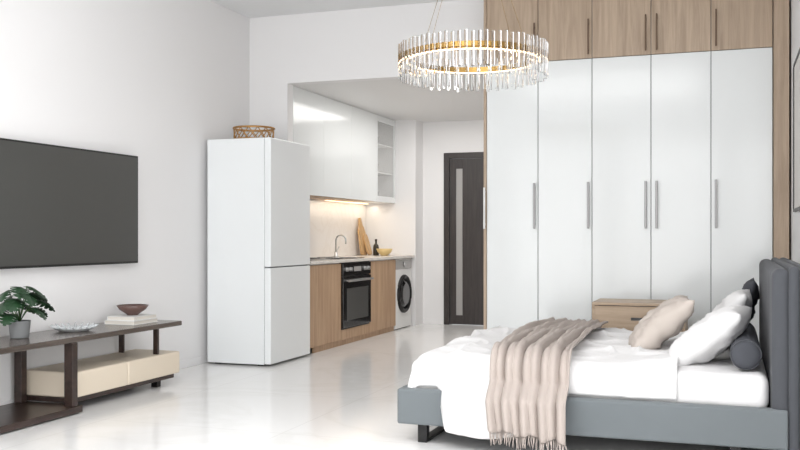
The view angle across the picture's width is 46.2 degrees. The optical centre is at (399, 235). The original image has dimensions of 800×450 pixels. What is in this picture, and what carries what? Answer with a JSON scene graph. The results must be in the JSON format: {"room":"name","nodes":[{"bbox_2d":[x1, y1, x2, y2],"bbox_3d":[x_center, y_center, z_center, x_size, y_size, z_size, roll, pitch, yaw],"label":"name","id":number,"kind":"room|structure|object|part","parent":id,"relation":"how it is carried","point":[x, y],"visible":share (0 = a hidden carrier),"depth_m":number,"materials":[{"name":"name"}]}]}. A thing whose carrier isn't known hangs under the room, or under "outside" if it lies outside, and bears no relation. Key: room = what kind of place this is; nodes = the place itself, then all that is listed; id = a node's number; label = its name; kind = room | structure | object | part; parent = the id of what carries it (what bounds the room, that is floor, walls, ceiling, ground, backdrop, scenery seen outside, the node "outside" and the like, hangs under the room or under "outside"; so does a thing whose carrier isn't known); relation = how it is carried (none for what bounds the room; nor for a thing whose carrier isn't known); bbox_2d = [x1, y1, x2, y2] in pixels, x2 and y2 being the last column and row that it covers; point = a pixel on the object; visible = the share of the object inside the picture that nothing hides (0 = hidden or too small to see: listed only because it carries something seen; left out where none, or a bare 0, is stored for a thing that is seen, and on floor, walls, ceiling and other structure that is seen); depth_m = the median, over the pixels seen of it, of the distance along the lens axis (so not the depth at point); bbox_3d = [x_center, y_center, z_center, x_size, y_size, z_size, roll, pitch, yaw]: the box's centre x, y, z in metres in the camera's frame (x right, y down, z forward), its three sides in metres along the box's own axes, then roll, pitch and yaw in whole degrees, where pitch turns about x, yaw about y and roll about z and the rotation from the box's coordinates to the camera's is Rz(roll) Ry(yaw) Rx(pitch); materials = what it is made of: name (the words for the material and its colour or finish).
{"room":"studio apartment","nodes":[
{"label":"studio apartment","id":0,"kind":"room"},
{"bbox_2d":[0,0,353,400],"bbox_3d":[-2.724,-0.490,5.649,0.150,3.220,14.350,0,0,19],"label":"wall","id":1,"kind":"structure","parent":0,"point":[154,81],"depth_m":7.32,"materials":[{"name":"white paint"}]},
{"bbox_2d":[0,138,137,268],"bbox_3d":[-2.310,-0.203,6.499,0.066,0.823,1.580,0,0,19],"label":"tv","id":2,"kind":"object","parent":1,"relation":"attached to","point":[60,205],"visible":1,"depth_m":6.42,"materials":[{"name":"black metal"}]},
{"bbox_2d":[0,356,200,405],"bbox_3d":[-3.362,1.085,3.594,0.012,0.070,9.750,0,0,19],"label":"baseboard","id":3,"kind":"structure","parent":1,"relation":"attached to","point":[194,361],"depth_m":7.96,"materials":[{"name":"white paint"}]},
{"bbox_2d":[310,199,365,256],"bbox_3d":[-0.919,-0.083,10.537,0.012,0.643,2.910,0,0,19],"label":"backsplash","id":4,"kind":"structure","parent":1,"relation":"attached to","point":[328,219],"depth_m":10.96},
{"bbox_2d":[293,86,394,203],"bbox_3d":[-0.734,-0.923,10.470,0.404,1.049,2.915,0,0,19],"label":"upper cabinet","id":5,"kind":"object","parent":1,"relation":"attached to","point":[352,149],"visible":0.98,"depth_m":10.25,"materials":[{"name":"white wood"}]},
{"bbox_3d":[-0.917,-0.928,9.372,0.020,1.037,0.724,0,0,19],"label":"door","id":6,"kind":"part","parent":5,"relation":"part of","materials":[{"name":"white paint"}]},
{"bbox_3d":[-0.844,-0.417,10.129,0.325,0.024,0.750,0,0,19],"label":"hood panel","id":7,"kind":"part","parent":5,"relation":"part of","materials":[{"name":"brown wood"}]},
{"bbox_3d":[-0.672,-0.928,10.069,0.020,1.037,0.747,0,0,19],"label":"door","id":8,"kind":"part","parent":5,"relation":"part of","materials":[{"name":"white paint"}]},
{"bbox_3d":[-0.850,-0.419,10.155,0.369,0.019,2.245,0,0,19],"label":"panel","id":9,"kind":"part","parent":5,"relation":"part of","materials":[{"name":"brown wood"}]},
{"bbox_3d":[-0.419,-0.928,10.786,0.020,1.037,0.767,0,0,19],"label":"door","id":10,"kind":"part","parent":5,"relation":"part of","materials":[{"name":"white paint"}]},
{"bbox_3d":[-0.179,-0.928,11.467,0.019,1.037,0.665,0,0,19],"label":"display frame","id":11,"kind":"part","parent":5,"relation":"part of","materials":[{"name":"white paint"}]},
{"bbox_2d":[210,0,453,17],"bbox_3d":[1.105,-2.150,4.302,8.270,0.100,14.350,0,0,19],"label":"ceiling","id":12,"kind":"structure","parent":0,"point":[248,8],"depth_m":8.55,"materials":[{"name":"white paint"}]},
{"bbox_2d":[398,0,547,91],"bbox_3d":[0.450,-1.522,5.799,0.922,1.153,0.925,0,0,19],"label":"ring chandelier","id":13,"kind":"object","parent":12,"relation":"hanging from","point":[412,65],"visible":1,"depth_m":5.53,"materials":[{"name":"clear glass"}]},
{"bbox_2d":[334,234,346,256],"bbox_3d":[-0.668,0.110,10.664,0.158,0.258,0.122,0,0,19],"label":"kitchen faucet","id":14,"kind":"object","parent":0,"point":[335,253],"depth_m":10.64,"materials":[{"name":"silver metal"}]},
{"bbox_2d":[250,0,483,141],"bbox_3d":[-0.301,-0.490,8.703,2.395,3.220,0.120,0,0,19],"label":"wall","id":15,"kind":"structure","parent":0,"point":[352,45],"depth_m":8.76,"materials":[{"name":"white paint"}]},
{"bbox_2d":[0,324,770,449],"bbox_3d":[1.105,1.170,4.302,8.270,0.100,14.350,0,0,19],"label":"floor","id":16,"kind":"structure","parent":0,"point":[343,397],"depth_m":5.99,"materials":[{"name":"tile"}]},
{"bbox_2d":[0,320,181,433],"bbox_3d":[-2.266,0.877,5.912,0.480,0.485,2.650,0,0,19],"label":"tv console","id":17,"kind":"object","parent":16,"relation":"on","point":[72,381],"visible":0.98,"depth_m":6.05,"materials":[{"name":"brown wood"}]},
{"bbox_2d":[8,320,30,338],"bbox_3d":[-2.367,0.580,5.836,0.132,0.108,0.132,0,0,19],"label":"pot","id":18,"kind":"object","parent":17,"relation":"on","point":[20,329],"depth_m":5.79,"materials":[{"name":"white ceramic"}]},
{"bbox_3d":[-2.438,0.870,6.026,0.060,0.400,0.050,0,0,19],"label":"leg","id":19,"kind":"part","parent":17,"relation":"part of","materials":[{"name":"brown wood"}]},
{"bbox_2d":[0,286,54,338],"bbox_3d":[-2.323,0.472,5.815,0.324,0.325,0.395,0,0,19],"label":"monstera","id":20,"kind":"object","parent":17,"relation":"on","point":[19,328],"visible":1,"depth_m":5.77,"materials":[{"name":"green plant"}]},
{"bbox_2d":[0,401,82,433],"bbox_3d":[-2.469,1.090,5.337,0.480,0.040,1.430,0,0,19],"label":"shelf","id":21,"kind":"object","parent":17,"relation":"attached to","point":[18,414],"depth_m":5.72,"materials":[{"name":"brown wood"}]},
{"bbox_3d":[-2.068,0.870,5.896,0.065,0.400,0.050,0,0,19],"label":"leg","id":22,"kind":"part","parent":17,"relation":"part of","materials":[{"name":"brown wood"}]},
{"bbox_2d":[50,322,98,331],"bbox_3d":[-2.180,0.613,6.279,0.313,0.042,0.313,0,0,19],"label":"glass tray","id":23,"kind":"object","parent":17,"relation":"on","point":[63,328],"visible":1,"depth_m":6.23,"materials":[{"name":"white"}]},
{"bbox_3d":[-2.180,0.621,6.279,0.280,0.026,0.280,0,0,19],"label":"dish","id":24,"kind":"part","parent":23,"relation":"part of","materials":[{"name":"clear glass"}]},
{"bbox_3d":[-2.074,1.050,6.579,0.380,0.030,1.165,0,0,19],"label":"rail","id":25,"kind":"part","parent":17,"relation":"part of","materials":[{"name":"brown wood"}]},
{"bbox_3d":[-2.076,0.769,6.995,0.040,0.199,0.020,0,0,19],"label":"leg","id":26,"kind":"part","parent":17,"relation":"part of","materials":[{"name":"brown wood"}]},
{"bbox_2d":[104,313,157,324],"bbox_3d":[-1.958,0.606,6.848,0.250,0.056,0.300,0,0,19],"label":"stacked books","id":27,"kind":"object","parent":17,"relation":"on","point":[122,319],"visible":0.95,"depth_m":6.74,"materials":[{"name":"white paper"}]},
{"bbox_2d":[116,304,147,314],"bbox_3d":[-1.955,0.540,6.857,0.230,0.073,0.230,0,0,19],"label":"decorative bowl","id":28,"kind":"object","parent":27,"relation":"on","point":[129,309],"visible":1,"depth_m":6.79,"materials":[{"name":"brown"}]},
{"bbox_3d":[-1.793,0.769,6.896,0.040,0.199,0.020,0,0,19],"label":"leg","id":29,"kind":"part","parent":17,"relation":"part of","materials":[{"name":"brown wood"}]},
{"bbox_2d":[207,137,309,365],"bbox_3d":[-1.264,0.138,8.491,0.620,1.965,0.800,0,0,19],"label":"refrigerator","id":30,"kind":"object","parent":16,"relation":"on","point":[258,189],"visible":1,"depth_m":8.16,"materials":[{"name":"white metal"}]},
{"bbox_2d":[233,125,274,138],"bbox_3d":[-1.301,-0.906,8.355,0.378,0.120,0.378,0,0,19],"label":"wire basket","id":31,"kind":"object","parent":30,"relation":"on","point":[272,129],"visible":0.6,"depth_m":8.24,"materials":[{"name":"brown wicker"}]},
{"bbox_3d":[-1.001,-0.290,8.398,0.062,1.110,0.800,0,0,19],"label":"fridge door","id":32,"kind":"part","parent":30,"relation":"part of","materials":[{"name":"white metal"}]},
{"bbox_3d":[-1.001,0.688,8.398,0.062,0.825,0.800,0,0,19],"label":"freezer door","id":33,"kind":"part","parent":30,"relation":"part of","materials":[{"name":"white metal"}]},
{"bbox_2d":[308,255,414,352],"bbox_3d":[-0.637,0.680,10.361,0.659,0.880,3.065,0,0,19],"label":"kitchen base cabinets","id":34,"kind":"object","parent":16,"relation":"on","point":[326,333],"visible":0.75,"depth_m":9.52,"materials":[{"name":"brown wood"}]},
{"bbox_2d":[339,261,373,329],"bbox_3d":[-0.700,0.617,9.999,0.642,0.683,0.790,0,0,19],"label":"oven","id":35,"kind":"object","parent":34,"relation":"in","point":[356,277],"visible":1,"depth_m":9.85,"materials":[{"name":"black metal"}]},
{"bbox_3d":[-0.456,0.680,9.913,0.021,0.520,0.780,0,0,19],"label":"door glass","id":36,"kind":"part","parent":35,"relation":"part of","materials":[{"name":"black glass"}]},
{"bbox_3d":[-0.457,0.345,9.914,0.019,0.130,0.780,0,0,19],"label":"control panel","id":37,"kind":"part","parent":35,"relation":"part of","materials":[{"name":"black"}]},
{"bbox_3d":[-0.423,0.460,9.902,0.054,0.024,0.680,0,0,19],"label":"handle","id":38,"kind":"part","parent":35,"relation":"part of","materials":[{"name":"silver metal"}]},
{"bbox_2d":[308,255,414,264],"bbox_3d":[-0.637,0.255,10.361,0.659,0.030,3.065,0,0,19],"label":"countertop","id":39,"kind":"structure","parent":34,"relation":"on","point":[367,257],"depth_m":10.32,"materials":[{"name":"stone"}]},
{"bbox_2d":[310,257,364,258],"bbox_3d":[-0.748,0.234,10.016,0.520,0.010,0.700,0,0,19],"label":"induction hob","id":40,"kind":"object","parent":39,"relation":"in","point":[310,257],"visible":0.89,"depth_m":10.06,"materials":[{"name":"black glass"}]},
{"bbox_2d":[358,218,366,254],"bbox_3d":[-0.472,0.005,11.628,0.080,0.467,0.200,0,0,19],"label":"cutting board","id":41,"kind":"object","parent":34,"relation":"on","point":[361,230],"visible":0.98,"depth_m":11.59,"materials":[{"name":"brown wood"}]},
{"bbox_2d":[363,227,371,254],"bbox_3d":[-0.423,0.054,11.692,0.131,0.367,0.140,0,0,19],"label":"cutting board","id":42,"kind":"object","parent":34,"relation":"on","point":[365,237],"visible":0.99,"depth_m":11.66,"materials":[{"name":"brown wood"}]},
{"bbox_2d":[373,239,378,254],"bbox_3d":[-0.296,0.138,11.573,0.072,0.202,0.072,0,0,19],"label":"oil bottle","id":43,"kind":"object","parent":34,"relation":"on","point":[375,247],"visible":0.97,"depth_m":11.54,"materials":[{"name":"brown glass"}]},
{"bbox_2d":[377,249,391,255],"bbox_3d":[-0.189,0.197,11.426,0.200,0.085,0.200,0,0,19],"label":"fruit bowl","id":44,"kind":"object","parent":34,"relation":"on","point":[383,252],"visible":1,"depth_m":11.36,"materials":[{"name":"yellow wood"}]},
{"bbox_2d":[394,258,411,329],"bbox_3d":[-0.219,0.698,11.478,0.628,0.845,0.590,0,0,19],"label":"washing machine","id":45,"kind":"object","parent":16,"relation":"on","point":[403,266],"visible":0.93,"depth_m":11.33,"materials":[{"name":"white metal"}]},
{"bbox_3d":[0.043,0.345,11.386,0.008,0.110,0.570,0,0,19],"label":"control panel","id":46,"kind":"part","parent":45,"relation":"part of","materials":[{"name":"white plastic"}]},
{"bbox_3d":[0.058,0.700,11.381,0.040,0.380,0.380,0,0,19],"label":"door glass","id":47,"kind":"part","parent":45,"relation":"part of","materials":[{"name":"black glass"}]},
{"bbox_2d":[397,257,799,449],"bbox_3d":[1.287,0.632,5.670,2.065,0.975,2.149,0,0,19],"label":"upholstered bed","id":48,"kind":"object","parent":16,"relation":"on","point":[617,390],"visible":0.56,"depth_m":4.71,"materials":[{"name":"grey fabric"}]},
{"bbox_2d":[485,317,607,449],"bbox_3d":[0.898,0.828,5.589,0.505,0.555,1.913,0,0,19],"label":"throw blanket","id":49,"kind":"object","parent":48,"relation":"on","point":[529,369],"visible":1,"depth_m":4.80,"materials":[{"name":"beige fabric"}]},
{"bbox_2d":[408,326,685,438],"bbox_3d":[0.963,0.828,5.610,1.418,0.442,1.821,0,0,19],"label":"duvet","id":50,"kind":"object","parent":48,"relation":"on","point":[617,390],"depth_m":4.85,"materials":[{"name":"white fabric"}]},
{"bbox_3d":[1.196,0.761,5.628,1.840,0.193,1.686,0,0,19],"label":"mattress","id":51,"kind":"part","parent":48,"relation":"part of","materials":[{"name":"white fabric"}]},
{"bbox_3d":[0.919,0.920,4.781,1.960,0.190,0.070,0,0,19],"label":"rail","id":52,"kind":"part","parent":48,"relation":"part of","materials":[{"name":"grey fabric"}]},
{"bbox_2d":[628,295,694,349],"bbox_3d":[1.506,0.514,5.428,0.361,0.338,0.460,0,0,13],"label":"pillow","id":53,"kind":"object","parent":48,"relation":"on","point":[666,321],"visible":0.9,"depth_m":5.24,"materials":[{"name":"beige fabric"}]},
{"bbox_2d":[669,305,751,365],"bbox_3d":[1.664,0.540,5.033,0.382,0.336,0.562,0,0,26],"label":"bed pillow","id":54,"kind":"object","parent":48,"relation":"on","point":[711,336],"visible":0.92,"depth_m":4.83,"materials":[{"name":"white fabric"}]},
{"bbox_2d":[712,289,752,311],"bbox_3d":[1.966,0.504,5.648,0.299,0.357,0.611,0,0,19],"label":"bed pillow","id":55,"kind":"object","parent":48,"relation":"on","point":[742,297],"visible":0.37,"depth_m":5.43,"materials":[{"name":"white fabric"}]},
{"bbox_2d":[730,323,761,369],"bbox_3d":[1.904,0.590,5.187,0.151,0.151,1.166,0,0,19],"label":"bolster cushion","id":56,"kind":"object","parent":48,"relation":"on","point":[745,350],"visible":0.85,"depth_m":4.65,"materials":[{"name":"grey fabric"}]},
{"bbox_2d":[742,277,759,320],"bbox_3d":[2.241,0.468,6.102,0.189,0.384,0.400,0,0,19],"label":"accent pillow","id":57,"kind":"object","parent":48,"relation":"on","point":[750,284],"visible":0.39,"depth_m":5.95,"materials":[{"name":"grey fabric"}]},
{"bbox_3d":[2.226,0.632,5.383,0.103,0.975,2.067,0,0,19],"label":"headboard","id":58,"kind":"part","parent":48,"relation":"part of","materials":[{"name":"grey fabric"}]},
{"bbox_2d":[483,0,788,339],"bbox_3d":[1.938,-0.488,7.836,2.395,3.216,0.670,0,0,19],"label":"wardrobe","id":59,"kind":"object","parent":16,"relation":"on","point":[650,160],"visible":0.73,"depth_m":7.53,"materials":[{"name":"white wood"}]},
{"bbox_3d":[0.715,-0.235,7.930,0.016,0.350,0.035,0,0,19],"label":"handle","id":60,"kind":"part","parent":59,"relation":"part of","materials":[{"name":"white metal"}]},
{"bbox_3d":[0.826,-0.488,8.246,0.025,3.216,0.635,0,0,19],"label":"panel","id":61,"kind":"part","parent":59,"relation":"part of","materials":[{"name":"brown wood"}]},
{"bbox_3d":[0.944,-1.774,7.883,0.434,0.641,0.019,0,0,19],"label":"door","id":62,"kind":"part","parent":59,"relation":"part of","materials":[{"name":"brown wood"}]},
{"bbox_3d":[0.944,-0.194,7.883,0.434,2.508,0.019,0,0,19],"label":"door","id":63,"kind":"part","parent":59,"relation":"part of","materials":[{"name":"white paint"}]},
{"bbox_3d":[1.116,-0.250,7.794,0.019,0.380,0.035,0,0,19],"label":"handle","id":64,"kind":"part","parent":59,"relation":"part of","materials":[{"name":"silver metal"}]},
{"bbox_3d":[1.360,-1.774,7.737,0.439,0.641,0.019,0,0,19],"label":"door","id":65,"kind":"part","parent":59,"relation":"part of","materials":[{"name":"brown wood"}]},
{"bbox_3d":[1.360,-0.194,7.737,0.439,2.508,0.019,0,0,19],"label":"door","id":66,"kind":"part","parent":59,"relation":"part of","materials":[{"name":"white paint"}]},
{"bbox_3d":[1.534,-1.625,7.647,0.012,0.290,0.035,0,0,19],"label":"handle","id":67,"kind":"part","parent":59,"relation":"part of","materials":[{"name":"brown metal"}]},
{"bbox_3d":[1.534,-0.250,7.647,0.019,0.380,0.035,0,0,19],"label":"handle","id":68,"kind":"part","parent":59,"relation":"part of","materials":[{"name":"silver metal"}]},
{"bbox_3d":[1.790,-1.774,7.585,0.461,0.641,0.019,0,0,19],"label":"door","id":69,"kind":"part","parent":59,"relation":"part of","materials":[{"name":"brown wood"}]},
{"bbox_3d":[1.790,-0.194,7.585,0.461,2.508,0.019,0,0,19],"label":"door","id":70,"kind":"part","parent":59,"relation":"part of","materials":[{"name":"white paint"}]},
{"bbox_3d":[1.963,-1.625,7.496,0.012,0.290,0.035,0,0,19],"label":"handle","id":71,"kind":"part","parent":59,"relation":"part of","materials":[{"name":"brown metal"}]},
{"bbox_3d":[1.963,-0.250,7.496,0.019,0.380,0.035,0,0,19],"label":"handle","id":72,"kind":"part","parent":59,"relation":"part of","materials":[{"name":"silver metal"}]},
{"bbox_3d":[2.043,-1.625,7.468,0.012,0.290,0.035,0,0,19],"label":"handle","id":73,"kind":"part","parent":59,"relation":"part of","materials":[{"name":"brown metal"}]},
{"bbox_3d":[2.043,-0.250,7.468,0.019,0.380,0.035,0,0,19],"label":"handle","id":74,"kind":"part","parent":59,"relation":"part of","materials":[{"name":"silver metal"}]},
{"bbox_3d":[2.225,-1.774,7.433,0.450,0.641,0.019,0,0,19],"label":"door","id":75,"kind":"part","parent":59,"relation":"part of","materials":[{"name":"brown wood"}]},
{"bbox_3d":[2.225,-0.194,7.433,0.450,2.508,0.019,0,0,19],"label":"door","id":76,"kind":"part","parent":59,"relation":"part of","materials":[{"name":"white paint"}]},
{"bbox_3d":[2.466,-1.625,7.319,0.012,0.290,0.035,0,0,19],"label":"handle","id":77,"kind":"part","parent":59,"relation":"part of","materials":[{"name":"brown metal"}]},
{"bbox_3d":[2.466,-0.250,7.319,0.019,0.380,0.035,0,0,19],"label":"handle","id":78,"kind":"part","parent":59,"relation":"part of","materials":[{"name":"silver metal"}]},
{"bbox_3d":[2.652,-1.774,7.282,0.445,0.641,0.019,0,0,19],"label":"door","id":79,"kind":"part","parent":59,"relation":"part of","materials":[{"name":"brown wood"}]},
{"bbox_3d":[2.652,-0.194,7.282,0.445,2.508,0.019,0,0,19],"label":"door","id":80,"kind":"part","parent":59,"relation":"part of","materials":[{"name":"white paint"}]},
{"bbox_3d":[3.017,-0.488,7.462,0.111,3.216,0.660,0,0,19],"label":"panel","id":81,"kind":"part","parent":59,"relation":"part of","materials":[{"name":"brown wood"}]},
{"bbox_2d":[592,298,687,331],"bbox_3d":[1.790,0.802,6.979,0.655,0.635,0.445,0,0,19],"label":"nightstand","id":82,"kind":"object","parent":16,"relation":"on","point":[619,313],"visible":0.14,"depth_m":6.82,"materials":[{"name":"brown wood"}]},
{"bbox_2d":[293,74,483,121],"bbox_3d":[0.255,-1.490,10.283,2.395,0.080,3.230,0,0,19],"label":"ceiling","id":83,"kind":"structure","parent":0,"point":[393,99],"depth_m":9.89,"materials":[{"name":"white paint"}]},
{"bbox_2d":[366,120,422,325],"bbox_3d":[-0.073,-0.165,11.951,0.670,2.570,0.300,0,0,19],"label":"wall","id":84,"kind":"structure","parent":0,"point":[397,226],"depth_m":11.77,"materials":[{"name":"white paint"}]},
{"bbox_2d":[423,120,483,318],"bbox_3d":[0.863,-0.490,11.861,2.495,3.220,0.150,0,0,19],"label":"wall","id":85,"kind":"structure","parent":0,"point":[439,138],"depth_m":11.92,"materials":[{"name":"white paint"}]},
{"bbox_2d":[423,318,443,323],"bbox_3d":[0.423,1.085,11.930,0.280,0.070,0.012,0,0,19],"label":"baseboard","id":86,"kind":"structure","parent":85,"relation":"attached to","point":[425,320],"depth_m":11.93,"materials":[{"name":"white paint"}]},
{"bbox_2d":[444,152,483,324],"bbox_3d":[1.008,0.035,11.786,0.920,2.170,0.135,0,0,19],"label":"frame","id":87,"kind":"object","parent":85,"relation":"attached to","point":[447,156],"visible":0.49,"depth_m":11.86,"materials":[{"name":"black wood"}]},
{"bbox_2d":[450,158,483,324],"bbox_3d":[1.001,0.070,11.764,0.770,2.090,0.040,0,0,19],"label":"leaf","id":88,"kind":"object","parent":85,"relation":"attached to","point":[472,168],"depth_m":11.80,"materials":[{"name":"black wood"}]},
{"bbox_3d":[0.753,0.075,11.849,0.085,1.850,0.015,0,0,19],"label":"glass strip","id":89,"kind":"part","parent":88,"relation":"part of","materials":[{"name":"grey glass"}]},
{"bbox_2d":[789,0,799,262],"bbox_3d":[2.528,-0.490,5.619,0.160,3.220,4.480,0,0,19],"label":"wall","id":90,"kind":"structure","parent":0,"point":[794,5],"depth_m":7.00,"materials":[{"name":"white paint"}]},
{"bbox_2d":[793,48,799,211],"bbox_3d":[2.663,-0.690,6.272,0.017,1.040,0.800,0,0,19],"label":"framed picture","id":91,"kind":"object","parent":90,"relation":"attached to","point":[796,66],"visible":1,"depth_m":6.40,"materials":[{"name":"black metal"}]}
]}

